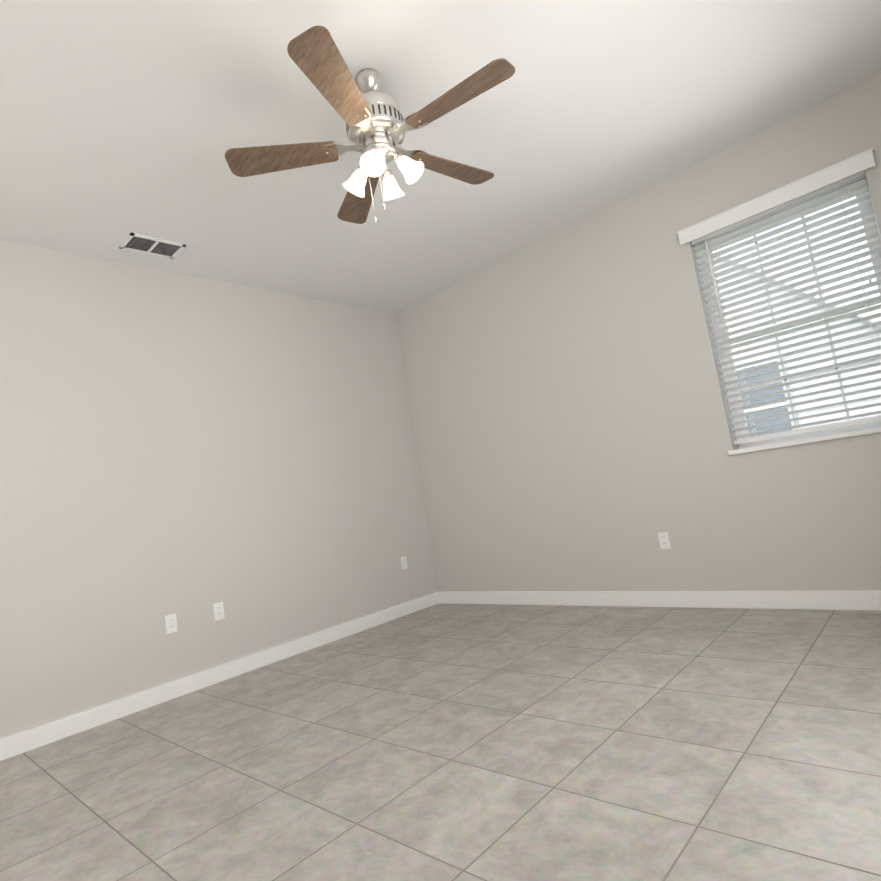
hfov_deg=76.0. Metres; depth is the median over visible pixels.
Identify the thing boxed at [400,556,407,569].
electrical outlet
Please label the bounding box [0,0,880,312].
ceiling
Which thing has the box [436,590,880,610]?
baseboard
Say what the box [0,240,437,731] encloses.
wall
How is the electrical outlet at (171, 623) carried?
attached to the wall at (189, 450)
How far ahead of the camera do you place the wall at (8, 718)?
3.03 m
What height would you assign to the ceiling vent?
0.009 m
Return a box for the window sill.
[728,427,880,454]
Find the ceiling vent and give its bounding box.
[119,233,185,258]
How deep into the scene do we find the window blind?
3.40 m
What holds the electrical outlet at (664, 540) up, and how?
attached to the wall at (573, 426)
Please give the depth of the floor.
2.15 m
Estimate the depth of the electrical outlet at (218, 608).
3.89 m
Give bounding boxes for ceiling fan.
[225,25,514,223]
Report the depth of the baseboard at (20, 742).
3.65 m
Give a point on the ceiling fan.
(378, 126)
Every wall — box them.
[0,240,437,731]
[0,493,17,737]
[395,72,880,591]
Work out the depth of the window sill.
3.33 m
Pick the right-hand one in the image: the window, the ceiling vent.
the window
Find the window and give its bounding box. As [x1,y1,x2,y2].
[696,173,880,448]
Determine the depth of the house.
7.27 m
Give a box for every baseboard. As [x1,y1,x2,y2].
[0,592,439,760]
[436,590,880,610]
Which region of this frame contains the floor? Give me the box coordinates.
[0,603,880,880]
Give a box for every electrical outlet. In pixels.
[165,613,177,633]
[213,602,224,620]
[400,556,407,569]
[658,532,670,548]
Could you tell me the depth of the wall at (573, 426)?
4.10 m
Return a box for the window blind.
[676,148,880,444]
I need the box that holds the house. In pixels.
[712,242,880,436]

